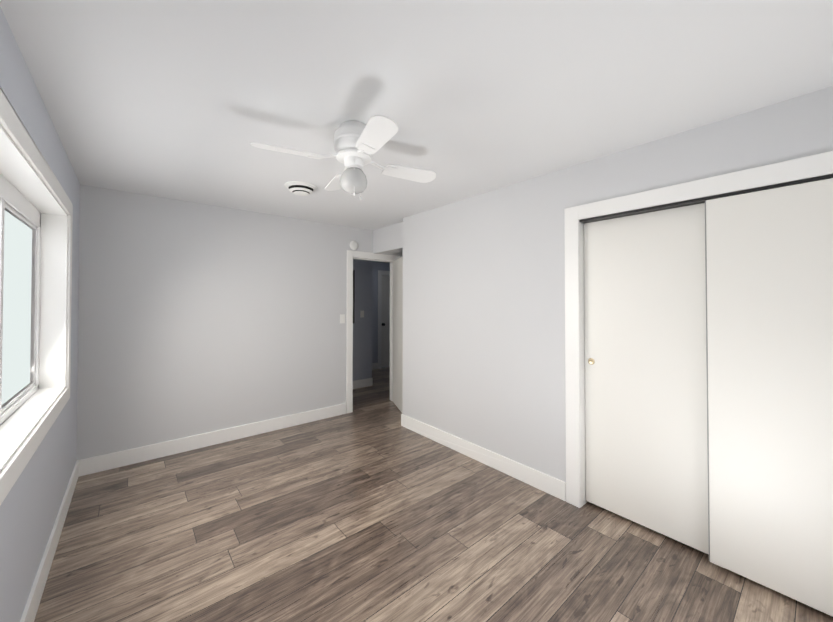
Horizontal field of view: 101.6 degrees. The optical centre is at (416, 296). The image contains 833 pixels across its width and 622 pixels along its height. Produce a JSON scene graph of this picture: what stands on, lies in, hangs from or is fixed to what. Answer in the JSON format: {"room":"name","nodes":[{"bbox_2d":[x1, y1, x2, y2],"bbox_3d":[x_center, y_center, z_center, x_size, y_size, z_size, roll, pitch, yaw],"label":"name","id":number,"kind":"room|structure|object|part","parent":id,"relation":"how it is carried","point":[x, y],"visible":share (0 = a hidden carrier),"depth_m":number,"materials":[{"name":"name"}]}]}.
{"room":"empty bedroom","nodes":[
{"label":"empty bedroom","id":0,"kind":"room"},
{"bbox_2d":[0,7,79,621],"bbox_3d":[-2.069,0.262,1.776,0.200,2.440,7.550,1,-1,-40],"label":"wall","id":1,"kind":"structure","parent":0,"point":[30,505],"depth_m":1.61,"materials":[{"name":"grey paint"}]},
{"bbox_2d":[0,87,72,504],"bbox_3d":[-1.917,0.019,1.626,0.196,1.365,1.840,1,-1,-40],"label":"window","id":2,"kind":"structure","parent":1,"relation":"in","point":[24,179],"depth_m":1.92,"materials":[{"name":"white"}]},
{"bbox_2d":[20,459,83,621],"bbox_3d":[-1.257,1.405,0.957,0.018,0.137,4.878,1,-1,-40],"label":"baseboard","id":3,"kind":"structure","parent":1,"relation":"attached to","point":[30,610],"depth_m":1.84,"materials":[{"name":"white wood"}]},
{"bbox_2d":[77,184,400,459],"bbox_3d":[-1.568,0.291,3.965,3.376,2.440,0.120,1,-1,-40],"label":"wall","id":4,"kind":"structure","parent":0,"point":[194,318],"depth_m":3.39,"materials":[{"name":"grey paint"}]},
{"bbox_2d":[80,403,345,475],"bbox_3d":[-1.857,1.439,3.623,2.458,0.135,0.016,1,-1,-40],"label":"baseboard","id":5,"kind":"structure","parent":4,"relation":"attached to","point":[109,461],"depth_m":3.37,"materials":[{"name":"white wood"}]},
{"bbox_2d":[340,314,344,322],"bbox_3d":[-0.955,0.286,4.391,0.070,0.116,0.014,1,-1,-40],"label":"light switch","id":6,"kind":"object","parent":4,"relation":"attached to","point":[342,318],"visible":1,"depth_m":4.39,"materials":[{"name":"white plastic"}]},
{"bbox_2d":[350,241,357,249],"bbox_3d":[-0.822,-0.682,4.501,0.124,0.124,0.036,1,-1,-40],"label":"smoke detector","id":7,"kind":"object","parent":4,"relation":"attached to","point":[353,245],"visible":1,"depth_m":4.48,"materials":[{"name":"white plastic"}]},
{"bbox_2d":[346,250,399,412],"bbox_3d":[-0.618,0.458,4.757,0.870,2.127,0.152,1,-1,-40],"label":"door frame","id":8,"kind":"structure","parent":4,"relation":"attached to","point":[351,254],"depth_m":4.45,"materials":[{"name":"white wood"}]},
{"bbox_2d":[353,257,392,400],"bbox_3d":[-0.618,0.491,4.757,0.740,2.060,0.122,1,-1,-40],"label":"trim","id":9,"kind":"structure","parent":4,"relation":"attached to","point":[391,330],"depth_m":4.98,"materials":[{"name":"white"}]},
{"bbox_2d":[393,257,402,413],"bbox_3d":[-0.198,0.496,4.601,0.097,2.022,0.689,0,-1,-17],"label":"entry door","id":10,"kind":"structure","parent":4,"relation":"in","point":[398,333],"depth_m":4.59,"materials":[{"name":"white wood"}]},
{"bbox_2d":[353,259,372,380],"bbox_3d":[-2.165,0.302,4.804,3.536,2.440,0.120,1,-1,-40],"label":"wall","id":11,"kind":"structure","parent":0,"point":[365,342],"depth_m":5.78,"materials":[{"name":"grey paint"}]},
{"bbox_2d":[353,378,372,388],"bbox_3d":[-2.118,1.454,4.743,3.550,0.135,0.018,1,-1,-40],"label":"baseboard","id":12,"kind":"structure","parent":11,"relation":"attached to","point":[367,382],"depth_m":5.74,"materials":[{"name":"white"}]},
{"bbox_2d":[373,261,389,362],"bbox_3d":[-0.877,0.336,7.379,1.984,2.440,0.120,1,-1,-40],"label":"wall","id":13,"kind":"structure","parent":0,"point":[377,265],"depth_m":7.31,"materials":[{"name":"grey paint"}]},
{"bbox_2d":[372,363,377,369],"bbox_3d":[-1.156,1.484,7.043,0.836,0.135,0.014,1,-1,-40],"label":"baseboard","id":14,"kind":"structure","parent":13,"relation":"attached to","point":[374,365],"depth_m":7.25,"materials":[{"name":"white"}]},
{"bbox_2d":[378,270,389,368],"bbox_3d":[-0.513,0.496,7.671,0.930,2.128,0.137,1,-1,-40],"label":"door frame","id":15,"kind":"structure","parent":13,"relation":"attached to","point":[381,273],"depth_m":7.35,"materials":[{"name":"white wood"}]},
{"bbox_2d":[381,275,389,366],"bbox_3d":[-0.491,0.536,7.642,0.749,2.022,0.097,1,-1,-40],"label":"hall door","id":16,"kind":"structure","parent":13,"relation":"in","point":[385,338],"depth_m":7.50,"materials":[{"name":"white"}]},
{"bbox_2d":[373,222,402,255],"bbox_3d":[-0.156,-0.762,4.551,0.475,0.320,0.814,1,-1,-40],"label":"soffit","id":17,"kind":"structure","parent":0,"point":[387,240],"depth_m":4.45,"materials":[{"name":"grey paint"}]},
{"bbox_2d":[0,0,832,229],"bbox_3d":[0.021,-0.985,3.539,5.846,0.100,7.550,1,-1,-40],"label":"ceiling","id":18,"kind":"structure","parent":0,"point":[188,100],"depth_m":1.53,"materials":[{"name":"white paint"}]},
{"bbox_2d":[284,181,316,195],"bbox_3d":[-0.988,-0.908,2.910,0.268,0.071,0.268,1,-1,-40],"label":"ceiling vent","id":19,"kind":"object","parent":18,"relation":"in","point":[300,188],"visible":1,"depth_m":2.85,"materials":[{"name":"white plastic"}]},
{"bbox_2d":[250,115,435,199],"bbox_3d":[-0.353,-0.751,1.914,0.778,0.411,0.778,0,-1,18],"label":"ceiling fan","id":20,"kind":"object","parent":18,"relation":"hanging from","point":[357,144],"visible":1,"depth_m":1.84,"materials":[{"name":"white"}]},
{"bbox_3d":[-0.353,-0.648,1.912,0.152,0.132,0.152,1,-1,-40],"label":"lamp shade","id":21,"kind":"part","parent":20,"relation":"part of","materials":[{"name":"white glass"}]},
{"bbox_2d":[34,366,832,621],"bbox_3d":[0.021,1.555,3.506,5.846,0.100,7.550,1,-1,-40],"label":"floor","id":22,"kind":"structure","parent":0,"point":[369,508],"depth_m":2.01,"materials":[{"name":"brown wood"}]},
{"bbox_2d":[403,86,832,481],"bbox_3d":[1.364,0.273,2.632,0.587,2.440,4.060,1,-1,-40],"label":"wall","id":23,"kind":"structure","parent":0,"point":[483,320],"depth_m":2.79,"materials":[{"name":"grey paint"}]},
{"bbox_2d":[401,414,565,500],"bbox_3d":[0.466,1.434,3.243,0.045,0.135,1.974,1,-1,-40],"label":"baseboard","id":24,"kind":"structure","parent":23,"relation":"attached to","point":[548,484],"depth_m":2.97,"materials":[{"name":"white wood"}]},
{"bbox_2d":[564,151,832,507],"bbox_3d":[1.619,0.413,1.855,0.016,2.140,1.645,1,-1,-40],"label":"trim","id":25,"kind":"structure","parent":23,"relation":"attached to","point":[820,164],"depth_m":2.35,"materials":[{"name":"white wood"}]},
{"bbox_2d":[579,173,832,554],"bbox_3d":[1.666,0.453,1.895,0.112,2.060,1.485,1,-1,-40],"label":"closet","id":26,"kind":"object","parent":23,"relation":"attached to","point":[650,529],"depth_m":2.15,"materials":[{"name":"white wood"}]},
{"bbox_3d":[1.244,0.460,2.418,0.004,0.046,0.046,1,-1,-40],"label":"far closet door pull","id":27,"kind":"part","parent":26,"relation":"part of","materials":[{"name":"gold metal"}]},
{"bbox_2d":[705,200,709,560],"bbox_3d":[1.627,0.460,1.896,0.034,1.995,0.006,1,-1,-40],"label":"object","id":28,"kind":"object","parent":26,"relation":"attached to","point":[707,383],"visible":0.64,"depth_m":1.88,"materials":[{"name":"grey"}]},
{"bbox_2d":[706,178,832,616],"bbox_3d":[1.867,0.456,1.609,0.034,1.997,0.742,1,-1,-40],"label":"closet door","id":29,"kind":"structure","parent":26,"relation":"hanging from","point":[770,321],"depth_m":1.69,"materials":[{"name":"white wood"}]}
]}

